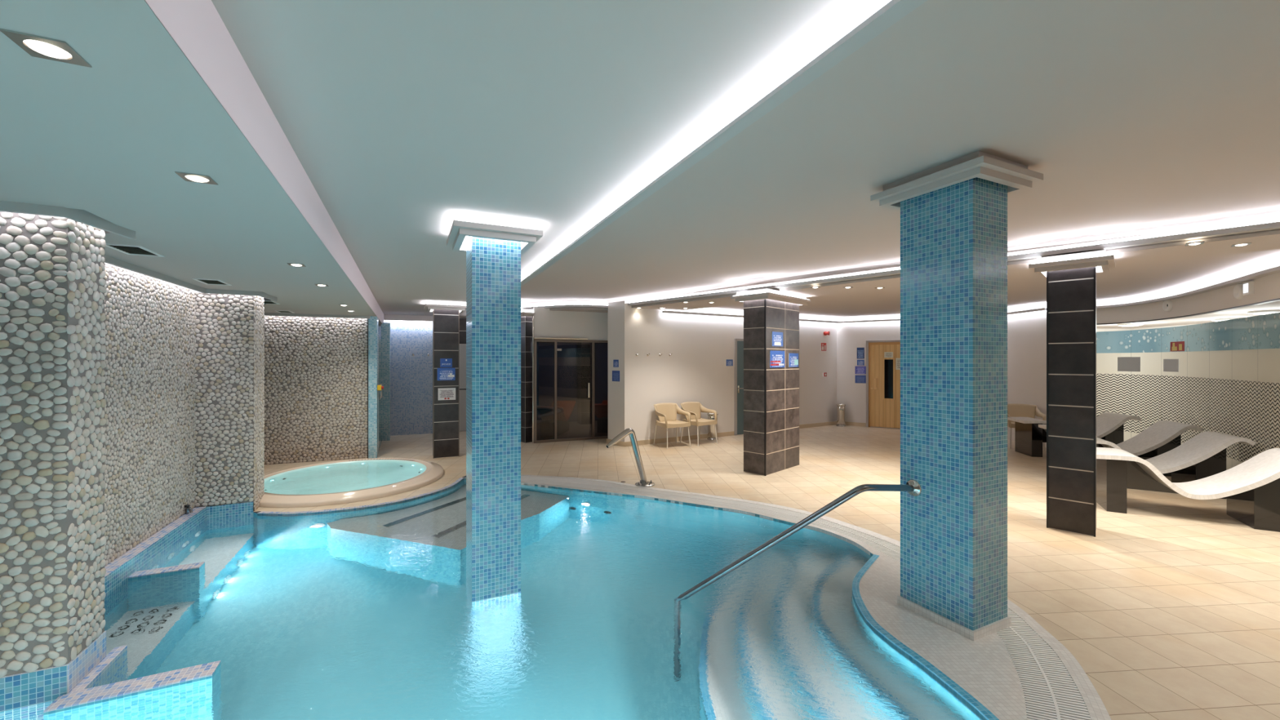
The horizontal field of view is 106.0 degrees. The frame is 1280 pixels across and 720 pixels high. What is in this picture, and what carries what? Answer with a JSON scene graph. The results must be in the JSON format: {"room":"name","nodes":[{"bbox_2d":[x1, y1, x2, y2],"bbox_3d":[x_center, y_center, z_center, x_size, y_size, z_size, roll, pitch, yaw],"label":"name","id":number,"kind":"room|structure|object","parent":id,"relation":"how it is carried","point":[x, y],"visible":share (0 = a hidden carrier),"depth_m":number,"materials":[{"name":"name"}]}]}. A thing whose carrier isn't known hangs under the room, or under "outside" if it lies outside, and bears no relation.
{"room":"indoor spa pool","nodes":[
{"label":"indoor spa pool","id":0,"kind":"room"},
{"bbox_2d":[104,262,195,565],"bbox_3d":[-2.825,0.467,1.074,0.012,2.566,8.828,0,0,-25],"label":"wall","id":1,"kind":"structure","parent":0,"point":[149,369],"depth_m":4.12,"materials":[{"name":"grey stone"}]},
{"bbox_2d":[104,254,209,294],"bbox_3d":[-2.939,-0.757,1.580,0.025,0.135,7.864,0,0,-25],"label":"trim","id":2,"kind":"structure","parent":1,"relation":"attached to","point":[108,260],"depth_m":3.96,"materials":[{"name":"grey paint"}]},
{"bbox_2d":[104,502,253,596],"bbox_3d":[-3.978,1.794,3.835,0.383,0.512,2.795,0,0,-17],"label":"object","id":3,"kind":"object","parent":1,"relation":"attached to","point":[120,575],"visible":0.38,"depth_m":4.31,"materials":[{"name":"blue tile"}]},
{"bbox_2d":[0,0,382,325],"bbox_3d":[-3.870,-0.765,3.954,2.586,0.060,16.227,0,0,-26],"label":"ceiling","id":4,"kind":"structure","parent":0,"point":[108,140],"depth_m":1.77,"materials":[{"name":"beige paint"}]},
{"bbox_2d":[0,28,92,67],"bbox_3d":[-1.395,-0.731,1.136,0.104,0.016,0.104,0,0,-26],"label":"recessed light","id":5,"kind":"object","parent":4,"relation":"in","point":[55,48],"visible":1,"depth_m":1.12,"materials":[{"name":"silver metal"}]},
{"bbox_2d":[105,243,164,257],"bbox_3d":[-3.378,-0.733,3.219,0.194,0.008,0.344,0,0,-26],"label":"ceiling vent","id":6,"kind":"object","parent":4,"relation":"in","point":[126,249],"visible":0.88,"depth_m":3.21,"materials":[{"name":"white plastic"}]},
{"bbox_2d":[174,171,217,185],"bbox_3d":[-1.787,-0.731,1.945,0.104,0.016,0.104,0,0,-26],"label":"recessed light","id":7,"kind":"object","parent":4,"relation":"in","point":[197,178],"visible":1,"depth_m":1.93,"materials":[{"name":"silver metal"}]},
{"bbox_2d":[191,278,231,285],"bbox_3d":[-4.013,-0.733,4.527,0.194,0.008,0.344,0,0,-26],"label":"ceiling vent","id":8,"kind":"object","parent":4,"relation":"in","point":[212,282],"visible":1,"depth_m":4.51,"materials":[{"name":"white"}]},
{"bbox_2d":[286,262,306,266],"bbox_3d":[-2.645,-0.731,3.713,0.104,0.016,0.104,0,0,-26],"label":"recessed light","id":9,"kind":"object","parent":4,"relation":"in","point":[289,264],"visible":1,"depth_m":3.69,"materials":[{"name":"silver metal"}]},
{"bbox_2d":[263,315,367,464],"bbox_3d":[-5.486,0.425,6.591,1.789,2.479,3.066,0,0,0],"label":"wall","id":10,"kind":"structure","parent":0,"point":[315,393],"depth_m":7.84,"materials":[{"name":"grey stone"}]},
{"bbox_2d":[263,312,369,318],"bbox_3d":[-5.277,-0.757,7.724,1.672,0.135,0.025,0,0,-22],"label":"trim","id":11,"kind":"structure","parent":10,"relation":"attached to","point":[264,313],"depth_m":7.74,"materials":[{"name":"grey"}]},
{"bbox_2d":[367,318,368,458],"bbox_3d":[-4.552,0.443,8.069,0.012,2.415,0.020,0,0,-26],"label":"trim","id":12,"kind":"structure","parent":10,"relation":"attached to","point":[367,318],"depth_m":8.06,"materials":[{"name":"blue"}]},
{"bbox_2d":[368,315,378,458],"bbox_3d":[-4.584,0.443,8.293,0.125,2.415,0.450,0,0,-26],"label":"pier","id":13,"kind":"object","parent":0,"point":[373,322],"visible":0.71,"depth_m":8.10,"materials":[{"name":"blue tile"}]},
{"bbox_2d":[378,338,382,448],"bbox_3d":[-4.934,0.600,9.173,0.065,2.100,1.460,0,0,-26],"label":"shower door","id":14,"kind":"structure","parent":13,"relation":"attached to","point":[380,340],"depth_m":9.27,"materials":[{"name":"clear glass"}]},
{"bbox_2d":[381,322,390,440],"bbox_3d":[-5.279,0.443,10.011,0.160,2.415,0.350,0,0,-26],"label":"pier","id":15,"kind":"object","parent":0,"point":[385,326],"visible":0.79,"depth_m":9.86,"materials":[{"name":"blue tile"}]},
{"bbox_2d":[378,320,432,435],"bbox_3d":[-5.829,0.320,10.372,2.924,2.660,0.001,0,0,-20],"label":"wall","id":16,"kind":"structure","parent":0,"point":[411,376],"depth_m":10.65,"materials":[{"name":"tile"}]},
{"bbox_2d":[383,314,432,321],"bbox_3d":[-5.239,-0.925,10.506,1.724,0.130,0.060,0,0,-20],"label":"trim","id":17,"kind":"structure","parent":16,"relation":"attached to","point":[386,317],"depth_m":10.54,"materials":[{"name":"beige paint"}]},
{"bbox_2d":[533,306,608,340],"bbox_3d":[-1.387,-0.730,9.918,1.592,0.640,0.060,0,0,-23],"label":"lintel","id":18,"kind":"object","parent":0,"point":[593,326],"visible":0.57,"depth_m":9.88,"materials":[{"name":"white paint"}]},
{"bbox_2d":[533,337,608,443],"bbox_3d":[-1.365,0.598,9.877,1.602,2.105,0.095,0,0,-23],"label":"door","id":19,"kind":"structure","parent":18,"relation":"attached to","point":[571,375],"depth_m":9.87,"materials":[{"name":"black glass"}]},
{"bbox_2d":[253,478,986,719],"bbox_3d":[-0.838,2.202,3.707,5.616,1.096,6.892,0,0,-25],"label":"wall","id":20,"kind":"structure","parent":0,"point":[909,658],"depth_m":5.18,"materials":[{"name":"tile"}]},
{"bbox_2d":[257,477,464,516],"bbox_3d":[-3.104,1.663,5.772,2.277,0.034,0.619,0,0,-43],"label":"trim","id":21,"kind":"structure","parent":20,"relation":"attached to","point":[284,513],"depth_m":5.38,"materials":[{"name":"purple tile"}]},
{"bbox_2d":[0,480,981,719],"bbox_3d":[-1.280,1.680,3.316,6.532,0.001,6.884,0,0,0],"label":"pool water","id":22,"kind":"object","parent":20,"relation":"in","point":[371,614],"visible":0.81,"depth_m":3.07,"materials":[{"name":"blue liquid"}]},
{"bbox_2d":[464,477,886,555],"bbox_3d":[-0.035,1.663,5.662,5.287,0.033,0.634,0,0,31],"label":"trim","id":23,"kind":"structure","parent":20,"relation":"attached to","point":[868,549],"depth_m":5.30,"materials":[{"name":"white tile"}]},
{"bbox_2d":[520,474,1111,719],"bbox_3d":[0.534,1.679,5.039,2.334,0.063,6.872,0,0,-37],"label":"pool edge","id":24,"kind":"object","parent":20,"relation":"attached to","point":[1096,708],"depth_m":2.87,"materials":[{"name":"white tile"}]},
{"bbox_2d":[852,554,999,719],"bbox_3d":[1.637,1.669,3.093,0.394,0.050,2.065,0,0,10],"label":"trim","id":25,"kind":"structure","parent":20,"relation":"attached to","point":[957,688],"depth_m":2.70,"materials":[{"name":"tile"}]},
{"bbox_2d":[211,0,1279,317],"bbox_3d":[2.063,-1.012,6.520,11.595,0.065,17.293,0,0,-21],"label":"ceiling","id":26,"kind":"structure","parent":0,"point":[406,119],"depth_m":1.85,"materials":[{"name":"beige paint"}]},
{"bbox_2d":[145,0,384,324],"bbox_3d":[-2.671,-0.867,4.448,0.001,0.266,16.082,0,0,-26],"label":"ceiling beam","id":27,"kind":"structure","parent":26,"relation":"attached to","point":[197,27],"depth_m":1.59,"materials":[{"name":"grey paint"}]},
{"bbox_2d":[1185,240,1204,245],"bbox_3d":[4.759,-0.996,4.136,0.104,0.016,0.104,0,0,-44],"label":"recessed light","id":28,"kind":"object","parent":26,"relation":"in","point":[1202,242],"visible":1,"depth_m":4.12,"materials":[{"name":"silver metal"}]},
{"bbox_2d":[1231,242,1252,246],"bbox_3d":[5.204,-0.996,4.172,0.104,0.016,0.104,0,0,-44],"label":"recessed light","id":29,"kind":"object","parent":26,"relation":"in","point":[1247,243],"visible":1,"depth_m":4.16,"materials":[{"name":"silver metal"}]},
{"bbox_2d":[253,424,1279,719],"bbox_3d":[2.250,1.650,5.650,22.500,0.001,17.700,0,0,0],"label":"floor","id":30,"kind":"structure","parent":0,"point":[1171,610],"depth_m":4.14,"materials":[{"name":"tile"}]},
{"bbox_2d":[0,211,106,711],"bbox_3d":[-3.332,0.916,2.351,0.933,3.469,0.346,0,0,-26],"label":"column","id":31,"kind":"structure","parent":30,"relation":"on","point":[53,402],"depth_m":2.37,"materials":[{"name":"grey stone"}]},
{"bbox_2d":[0,200,135,239],"bbox_3d":[-3.168,-0.757,2.178,0.397,0.135,1.232,0,0,43],"label":"trim","id":32,"kind":"structure","parent":31,"relation":"attached to","point":[83,216],"depth_m":2.35,"materials":[{"name":"grey paint"}]},
{"bbox_2d":[70,644,127,692],"bbox_3d":[-2.919,2.155,2.605,0.055,0.990,0.420,0,0,-26],"label":"divider","id":33,"kind":"object","parent":31,"relation":"attached to","point":[116,652],"visible":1,"depth_m":2.59,"materials":[{"name":"purple tile"}]},
{"bbox_2d":[104,506,205,577],"bbox_3d":[-4.023,1.621,3.775,0.120,0.177,2.749,0,0,-25],"label":"ledge","id":34,"kind":"object","parent":30,"relation":"on","point":[117,562],"visible":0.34,"depth_m":4.05,"materials":[{"name":"purple tile"}]},
{"bbox_2d":[184,504,192,514],"bbox_3d":[-4.484,1.488,4.787,0.094,0.090,0.040,0,0,26],"label":"tap","id":35,"kind":"object","parent":34,"relation":"on","point":[188,508],"visible":1,"depth_m":4.78,"materials":[{"name":"silver metal"}]},
{"bbox_2d":[194,293,264,511],"bbox_3d":[-4.524,0.421,5.305,0.548,2.481,0.439,0,0,-26],"label":"column","id":36,"kind":"structure","parent":30,"relation":"on","point":[229,375],"depth_m":5.14,"materials":[{"name":"grey stone"}]},
{"bbox_2d":[190,288,276,301],"bbox_3d":[-4.280,-0.757,5.208,0.382,0.135,0.844,0,0,24],"label":"trim","id":37,"kind":"structure","parent":36,"relation":"attached to","point":[261,294],"depth_m":5.09,"materials":[{"name":"grey paint"}]},
{"bbox_2d":[253,457,444,507],"bbox_3d":[-4.000,1.883,6.600,2.430,0.652,2.430,0,0,0],"label":"whirlpool","id":38,"kind":"object","parent":30,"relation":"in","point":[341,482],"visible":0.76,"depth_m":6.32,"materials":[{"name":"teal liquid"}]},
{"bbox_2d":[424,301,466,458],"bbox_3d":[-3.360,0.333,8.332,0.660,2.634,0.620,0,0,-26],"label":"pillar","id":39,"kind":"structure","parent":30,"relation":"on","point":[446,315],"depth_m":8.18,"materials":[{"name":"tile"}]},
{"bbox_2d":[440,358,452,367],"bbox_3d":[-3.282,0.048,8.164,0.188,0.147,0.009,0,0,-26],"label":"notice","id":40,"kind":"object","parent":39,"relation":"attached to","point":[444,362],"visible":1,"depth_m":8.16,"materials":[{"name":"blue"}]},
{"bbox_2d":[437,368,455,380],"bbox_3d":[-3.281,0.240,8.165,0.282,0.210,0.008,0,0,-26],"label":"notice","id":41,"kind":"object","parent":39,"relation":"attached to","point":[443,374],"visible":1,"depth_m":8.16,"materials":[{"name":"blue plastic"}]},
{"bbox_2d":[438,387,455,399],"bbox_3d":[-3.272,0.577,8.169,0.278,0.202,0.008,0,0,-26],"label":"notice","id":42,"kind":"object","parent":39,"relation":"attached to","point":[445,393],"visible":1,"depth_m":8.17,"materials":[{"name":"white plastic"}]},
{"bbox_2d":[520,308,535,443],"bbox_3d":[-2.313,0.323,9.752,0.450,2.654,0.577,0,0,-44],"label":"pillar","id":43,"kind":"structure","parent":30,"relation":"on","point":[526,315],"depth_m":9.62,"materials":[{"name":"tile"}]},
{"bbox_2d":[606,427,654,486],"bbox_3d":[-0.087,1.267,6.164,0.259,0.794,0.804,0,0,34],"label":"spout","id":44,"kind":"object","parent":30,"relation":"on","point":[643,482],"visible":1,"depth_m":6.23,"materials":[{"name":"silver metal"}]},
{"bbox_2d":[653,402,690,448],"bbox_3d":[0.609,1.249,9.292,0.601,0.803,0.565,0,0,-27],"label":"armchair","id":45,"kind":"object","parent":30,"relation":"on","point":[667,412],"visible":1,"depth_m":9.39,"materials":[{"name":"beige plastic"}]},
{"bbox_2d":[680,401,717,446],"bbox_3d":[1.161,1.249,9.590,0.601,0.803,0.565,0,0,-36],"label":"armchair","id":46,"kind":"object","parent":30,"relation":"on","point":[695,408],"visible":0.91,"depth_m":9.65,"materials":[{"name":"beige plastic"}]},
{"bbox_2d":[706,413,718,439],"bbox_3d":[1.510,1.377,10.034,0.232,0.545,0.232,0,0,0],"label":"waste bin","id":47,"kind":"object","parent":30,"relation":"on","point":[711,429],"visible":0.8,"depth_m":9.95,"materials":[{"name":"silver metal"}]},
{"bbox_2d":[731,288,811,475],"bbox_3d":[2.017,0.323,7.350,1.260,2.654,0.626,0,0,-44],"label":"pillar","id":48,"kind":"structure","parent":30,"relation":"on","point":[771,394],"depth_m":7.05,"materials":[{"name":"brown tile"}]},
{"bbox_2d":[769,350,784,367],"bbox_3d":[2.023,-0.013,7.093,0.419,0.245,0.008,0,0,-44],"label":"notice","id":49,"kind":"object","parent":48,"relation":"attached to","point":[776,357],"visible":1,"depth_m":7.07,"materials":[{"name":"blue plastic"}]},
{"bbox_2d":[771,331,782,346],"bbox_3d":[2.024,-0.307,7.094,0.313,0.212,0.008,0,0,-44],"label":"notice","id":50,"kind":"object","parent":48,"relation":"attached to","point":[776,337],"visible":1,"depth_m":7.07,"materials":[{"name":"blue plastic"}]},
{"bbox_2d":[788,353,798,367],"bbox_3d":[2.369,0.002,7.432,0.296,0.211,0.008,0,0,-44],"label":"notice","id":51,"kind":"object","parent":48,"relation":"attached to","point":[793,357],"visible":1,"depth_m":7.41,"materials":[{"name":"blue plastic"}]},
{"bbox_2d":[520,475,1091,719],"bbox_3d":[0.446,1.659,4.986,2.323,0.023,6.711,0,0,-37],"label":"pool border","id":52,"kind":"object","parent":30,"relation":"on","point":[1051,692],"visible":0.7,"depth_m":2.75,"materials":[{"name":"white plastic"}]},
{"bbox_2d":[835,404,845,426],"bbox_3d":[5.030,1.377,12.060,0.232,0.545,0.232,0,0,0],"label":"waste bin","id":53,"kind":"object","parent":30,"relation":"on","point":[841,408],"visible":1,"depth_m":11.98,"materials":[{"name":"silver metal"}]},
{"bbox_2d":[858,555,1026,719],"bbox_3d":[1.810,1.647,2.915,0.741,0.001,2.330,0,0,0],"label":"platform","id":54,"kind":"object","parent":30,"relation":"on","point":[984,667],"visible":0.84,"depth_m":2.77,"materials":[{"name":"white tile"}]},
{"bbox_2d":[870,151,1043,641],"bbox_3d":[2.021,0.228,3.127,0.616,2.844,0.726,0,0,-26],"label":"pillar","id":55,"kind":"structure","parent":54,"relation":"on","point":[953,214],"depth_m":2.96,"materials":[{"name":"blue tile"}]},
{"bbox_2d":[677,479,921,599],"bbox_3d":[1.022,1.759,3.167,1.612,1.982,0.329,0,0,8],"label":"handrail","id":56,"kind":"object","parent":55,"relation":"attached to","point":[913,488],"visible":0.7,"depth_m":3.13,"materials":[{"name":"silver metal"}]},
{"bbox_2d":[1007,403,1045,450],"bbox_3d":[7.251,1.249,9.122,0.601,0.803,0.565,0,0,26],"label":"armchair","id":57,"kind":"object","parent":30,"relation":"on","point":[1014,410],"visible":0.46,"depth_m":9.27,"materials":[{"name":"beige plastic"}]},
{"bbox_2d":[1028,249,1115,537],"bbox_3d":[4.248,0.323,4.739,0.593,2.654,0.598,0,0,-44],"label":"pillar","id":58,"kind":"structure","parent":30,"relation":"on","point":[1071,278],"depth_m":4.61,"materials":[{"name":"tile"}]},
{"bbox_2d":[1035,254,1111,267],"bbox_3d":[4.248,-0.931,4.739,0.557,0.033,0.562,0,0,-44],"label":"light","id":59,"kind":"object","parent":58,"relation":"on","point":[1090,259],"depth_m":4.53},
{"bbox_2d":[1007,411,1141,457],"bbox_3d":[7.429,1.280,8.323,1.680,0.741,0.580,0,0,12],"label":"lounger","id":60,"kind":"object","parent":30,"relation":"on","point":[1029,437],"visible":0.59,"depth_m":8.21,"materials":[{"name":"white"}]},
{"bbox_2d":[1038,420,1204,476],"bbox_3d":[7.125,1.280,7.230,1.680,0.741,0.580,0,0,19],"label":"lounger","id":61,"kind":"object","parent":30,"relation":"on","point":[1162,437],"visible":0.48,"depth_m":6.97,"materials":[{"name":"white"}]},
{"bbox_2d":[1096,431,1256,498],"bbox_3d":[6.516,1.280,6.213,1.680,0.741,0.580,0,0,25],"label":"lounger","id":62,"kind":"object","parent":30,"relation":"on","point":[1203,455],"visible":0.39,"depth_m":5.91,"materials":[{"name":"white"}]},
{"bbox_2d":[1096,447,1279,532],"bbox_3d":[5.831,1.280,5.109,1.680,0.741,0.580,0,0,31],"label":"lounger","id":63,"kind":"object","parent":30,"relation":"on","point":[1251,488],"visible":0.94,"depth_m":5.01,"materials":[{"name":"plastic"}]},
{"bbox_2d":[608,300,1046,447],"bbox_3d":[3.485,0.260,10.655,8.350,2.780,3.310,0,0,0],"label":"wall","id":64,"kind":"structure","parent":0,"point":[700,346],"depth_m":9.88,"materials":[{"name":"white paint"}]},
{"bbox_2d":[613,360,618,367],"bbox_3d":[-0.463,0.068,9.348,0.007,0.145,0.156,0,0,-43],"label":"notice","id":65,"kind":"object","parent":64,"relation":"attached to","point":[615,362],"visible":1,"depth_m":9.35,"materials":[{"name":"blue plastic"}]},
{"bbox_2d":[612,370,620,381],"bbox_3d":[-0.464,0.311,9.348,0.007,0.207,0.230,0,0,-43],"label":"notice","id":66,"kind":"object","parent":64,"relation":"attached to","point":[615,374],"visible":1,"depth_m":9.34,"materials":[{"name":"blue plastic"}]},
{"bbox_2d":[725,359,733,365],"bbox_3d":[1.947,0.059,10.489,0.190,0.141,0.007,0,0,-31],"label":"notice","id":67,"kind":"object","parent":64,"relation":"attached to","point":[728,362],"visible":1,"depth_m":10.48,"materials":[{"name":"blue plastic"}]},
{"bbox_2d":[606,421,866,446],"bbox_3d":[2.448,1.605,10.773,6.679,0.090,0.594,0,0,-25],"label":"baseboard","id":68,"kind":"structure","parent":64,"relation":"attached to","point":[832,423],"depth_m":10.01,"materials":[{"name":"beige tile"}]},
{"bbox_2d":[733,338,743,435],"bbox_3d":[2.520,0.590,10.792,1.020,2.119,0.069,0,0,-31],"label":"door","id":69,"kind":"structure","parent":64,"relation":"in","point":[738,343],"depth_m":10.61,"materials":[{"name":"grey"}]},
{"bbox_2d":[662,307,1046,323],"bbox_3d":[4.027,-0.955,10.620,7.178,0.040,3.292,0,0,0],"label":"trim","id":70,"kind":"structure","parent":64,"relation":"attached to","point":[1041,308],"depth_m":10.22,"materials":[{"name":"grey"}]},
{"bbox_2d":[854,374,866,382],"bbox_3d":[5.489,0.476,11.994,0.251,0.198,0.007,0,0,34],"label":"notice","id":71,"kind":"object","parent":64,"relation":"attached to","point":[858,379],"visible":1,"depth_m":12.00,"materials":[{"name":"blue plastic"}]},
{"bbox_2d":[854,366,866,373],"bbox_3d":[5.489,0.254,11.994,0.251,0.198,0.007,0,0,34],"label":"notice","id":72,"kind":"object","parent":64,"relation":"attached to","point":[858,370],"visible":1,"depth_m":11.99,"materials":[{"name":"blue plastic"}]},
{"bbox_2d":[857,347,864,358],"bbox_3d":[5.489,-0.170,11.994,0.171,0.278,0.007,0,0,34],"label":"notice","id":73,"kind":"object","parent":64,"relation":"attached to","point":[860,351],"visible":1,"depth_m":11.99,"materials":[{"name":"blue plastic"}]},
{"bbox_2d":[857,360,864,365],"bbox_3d":[5.491,0.065,11.992,0.165,0.142,0.007,0,0,34],"label":"notice","id":74,"kind":"object","parent":64,"relation":"attached to","point":[860,362],"visible":1,"depth_m":11.99,"materials":[{"name":"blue plastic"}]},
{"bbox_2d":[866,340,900,428],"bbox_3d":[6.043,0.587,11.589,1.110,2.125,0.060,0,0,34],"label":"door","id":75,"kind":"structure","parent":64,"relation":"in","point":[882,379],"depth_m":11.70,"materials":[{"name":"brown wood"}]},
{"bbox_2d":[884,351,893,357],"bbox_3d":[5.998,-0.124,11.626,0.188,0.139,0.003,0,0,34],"label":"paper notice","id":76,"kind":"object","parent":75,"relation":"attached to","point":[886,354],"visible":1,"depth_m":11.62,"materials":[{"name":"white paper"}]},
{"bbox_2d":[895,358,900,369],"bbox_3d":[6.185,0.092,11.499,0.147,0.280,0.003,0,0,34],"label":"paper notice","id":77,"kind":"object","parent":75,"relation":"attached to","point":[897,360],"visible":0.63,"depth_m":11.51,"materials":[{"name":"white paper"}]},
{"bbox_2d":[520,0,1279,303],"bbox_3d":[2.949,-1.215,3.872,7.450,0.050,17.386,0,0,-21],"label":"ceiling","id":78,"kind":"structure","parent":0,"point":[1132,114],"depth_m":2.65,"materials":[{"name":"beige paint"}]},
{"bbox_2d":[520,221,1279,309],"bbox_3d":[2.652,-1.062,6.061,15.543,0.045,1.314,0,0,40],"label":"trim","id":79,"kind":"structure","parent":78,"relation":"attached to","point":[1273,225],"depth_m":4.76,"materials":[{"name":"grey paint"}]},
{"bbox_2d":[520,0,1279,308],"bbox_3d":[1.809,-1.065,5.360,6.549,0.310,14.546,0,0,-29],"label":"strip light","id":80,"kind":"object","parent":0,"point":[1273,214],"depth_m":4.68,"materials":[{"name":"beige paint"}]},
{"bbox_2d":[522,0,890,279],"bbox_3d":[-0.591,-0.951,4.028,0.001,0.034,14.586,0,0,-25],"label":"led strip","id":81,"kind":"object","parent":80,"relation":"attached to","point":[890,0],"visible":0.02,"depth_m":1.79,"materials":[{"name":"white plastic"}]},
{"bbox_2d":[520,0,927,286],"bbox_3d":[-0.603,-0.919,4.023,0.062,0.018,14.586,0,0,-25],"label":"trim","id":82,"kind":"structure","parent":80,"relation":"attached to","point":[893,11],"depth_m":1.69,"materials":[{"name":"grey paint"}]},
{"bbox_2d":[521,220,1279,307],"bbox_3d":[2.658,-1.095,6.052,15.514,0.015,1.234,0,0,40],"label":"led strip","id":83,"kind":"object","parent":80,"relation":"attached to","point":[1274,220],"visible":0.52,"depth_m":4.84,"materials":[{"name":"white plastic"}]},
{"bbox_2d":[631,217,1279,317],"bbox_3d":[2.700,-1.105,7.250,13.400,0.050,13.500,0,0,0],"label":"ceiling","id":84,"kind":"structure","parent":0,"point":[1127,281],"depth_m":6.82,"materials":[{"name":"beige paint"}]},
{"bbox_2d":[1096,324,1194,331],"bbox_3d":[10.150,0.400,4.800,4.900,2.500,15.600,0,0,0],"label":"strip light","id":85,"kind":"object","parent":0,"point":[1141,328],"depth_m":12.37,"materials":[{"name":"white paint"}]},
{"bbox_2d":[1096,311,1279,470],"bbox_3d":[6.365,0.500,3.100,1.488,2.300,12.232,0,0,15],"label":"wall","id":86,"kind":"structure","parent":0,"point":[1227,381],"depth_m":6.75,"materials":[{"name":"beige tile"}]},
{"bbox_2d":[1117,356,1140,371],"bbox_3d":[8.468,0.073,8.351,0.004,0.250,0.386,0,0,0],"label":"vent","id":87,"kind":"object","parent":86,"relation":"attached to","point":[1124,363],"visible":1,"depth_m":8.35,"materials":[{"name":"grey metal"}]},
{"bbox_2d":[1163,359,1178,372],"bbox_3d":[8.274,0.083,7.513,0.004,0.197,0.348,0,0,21],"label":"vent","id":88,"kind":"object","parent":86,"relation":"attached to","point":[1169,365],"visible":1,"depth_m":7.50,"materials":[{"name":"grey"}]},
{"bbox_2d":[1170,341,1184,351],"bbox_3d":[8.214,-0.207,7.370,0.005,0.148,0.346,0,0,24],"label":"fire sign","id":89,"kind":"object","parent":86,"relation":"attached to","point":[1179,345],"visible":1,"depth_m":7.36,"materials":[{"name":"red plastic"}]},
{"bbox_2d":[1096,300,1279,328],"bbox_3d":[9.166,-0.810,4.850,7.267,0.001,15.900,0,0,0],"label":"ceiling","id":90,"kind":"structure","parent":0,"point":[1242,312],"depth_m":9.29,"materials":[{"name":"beige paint"}]},
{"bbox_2d":[1117,323,1143,326],"bbox_3d":[10.935,-0.778,10.747,0.420,0.062,0.420,0,0,0],"label":"ceiling lamp","id":91,"kind":"object","parent":90,"relation":"attached to","point":[1122,324],"visible":1,"depth_m":10.64,"materials":[{"name":"white plastic"}]},
{"bbox_2d":[1210,317,1241,321],"bbox_3d":[11.448,-0.778,9.395,0.420,0.062,0.420,0,0,0],"label":"ceiling lamp","id":92,"kind":"object","parent":90,"relation":"attached to","point":[1226,318],"visible":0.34,"depth_m":9.32,"materials":[{"name":"white plastic"}]},
{"bbox_2d":[1246,309,1279,315],"bbox_3d":[10.283,-0.778,7.904,0.420,0.062,0.420,0,0,0],"label":"ceiling lamp","id":93,"kind":"object","parent":90,"relation":"attached to","point":[1269,311],"visible":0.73,"depth_m":7.83,"materials":[{"name":"white plastic"}]},
{"bbox_2d":[1096,258,1279,324],"bbox_3d":[6.349,-0.905,3.100,1.518,0.490,12.240,0,0,15],"label":"wall","id":94,"kind":"structure","parent":0,"point":[1267,287],"depth_m":6.89,"materials":[{"name":"white paint"}]},
{"bbox_2d":[1162,299,1172,311],"bbox_3d":[8.261,-0.855,7.555,0.032,0.200,0.200,0,0,21],"label":"air nozzle","id":95,"kind":"object","parent":94,"relation":"attached to","point":[1167,304],"visible":0.99,"depth_m":7.53,"materials":[{"name":"white plastic"}]},
{"bbox_2d":[1096,297,1279,324],"bbox_3d":[6.359,-0.651,3.107,1.541,0.016,12.261,0,0,15],"label":"trim","id":96,"kind":"structure","parent":94,"relation":"attached to","point":[1278,299],"depth_m":6.53,"materials":[{"name":"grey paint"}]},
{"bbox_2d":[1096,266,1279,308],"bbox_3d":[6.562,-0.955,4.427,1.170,0.040,9.591,0,0,20],"label":"trim","id":97,"kind":"structure","parent":94,"relation":"attached to","point":[1273,270],"depth_m":6.34,"materials":[{"name":"grey paint"}]},
{"bbox_2d":[1233,283,1244,299],"bbox_3d":[7.292,-0.835,5.872,0.032,0.200,0.200,0,0,33],"label":"air nozzle","id":98,"kind":"object","parent":94,"relation":"attached to","point":[1238,288],"visible":0.98,"depth_m":5.84,"materials":[{"name":"white plastic"}]},
{"bbox_2d":[1243,280,1253,295],"bbox_3d":[7.151,-0.842,5.667,0.043,0.150,0.150,0,0,34],"label":"emergency light","id":99,"kind":"object","parent":94,"relation":"attached to","point":[1248,286],"visible":1,"depth_m":5.62,"materials":[{"name":"white plastic"}]},
{"label":"floor","id":100,"kind":"structure","parent":0,"visible":0},
{"bbox_2d":[43,660,220,715],"bbox_3d":[-2.569,2.200,2.471,0.620,1.080,0.130,0,0,-26],"label":"ledge","id":101,"kind":"object","parent":100,"relation":"on","point":[92,695],"visible":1,"depth_m":2.45,"materials":[{"name":"tile"}]},
{"bbox_2d":[446,214,542,602],"bbox_3d":[-1.094,0.883,3.583,0.596,3.734,0.630,0,0,-26],"label":"pillar","id":102,"kind":"structure","parent":100,"relation":"on","point":[494,248],"depth_m":3.41,"materials":[{"name":"blue tile"}]},
{"bbox_2d":[456,219,539,244],"bbox_3d":[-1.094,-0.911,3.583,0.560,0.033,0.594,0,0,-26],"label":"capital","id":103,"kind":"object","parent":102,"relation":"on","point":[464,224],"depth_m":3.31,"materials":[{"name":"white paint"}]},
{"bbox_3d":[-3.577,2.547,3.065,2.010,0.395,4.329,0,0,0],"label":"bench","id":104,"kind":"object","parent":100,"relation":"on","visible":0},
{"bbox_2d":[128,561,204,579],"bbox_3d":[-3.746,2.200,3.825,0.420,1.080,0.115,0,0,-26],"label":"divider","id":105,"kind":"object","parent":104,"relation":"on","point":[197,566],"visible":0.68,"depth_m":3.81,"materials":[{"name":"tile"}]},
{"bbox_3d":[-3.380,0.320,10.750,2.159,2.660,2.000,0,0,0],"label":"wall","id":106,"kind":"structure","parent":0,"visible":0},
{"bbox_2d":[459,344,466,431],"bbox_3d":[-3.885,0.650,11.231,0.850,2.000,0.026,0,0,-17],"label":"door","id":107,"kind":"structure","parent":106,"relation":"in","point":[462,347],"depth_m":11.16,"materials":[{"name":"grey"}]},
{"bbox_2d":[459,317,466,343],"bbox_3d":[-3.934,-0.690,11.219,1.250,0.640,0.020,0,0,-17],"label":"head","id":108,"kind":"structure","parent":106,"relation":"attached to","point":[462,320],"depth_m":11.16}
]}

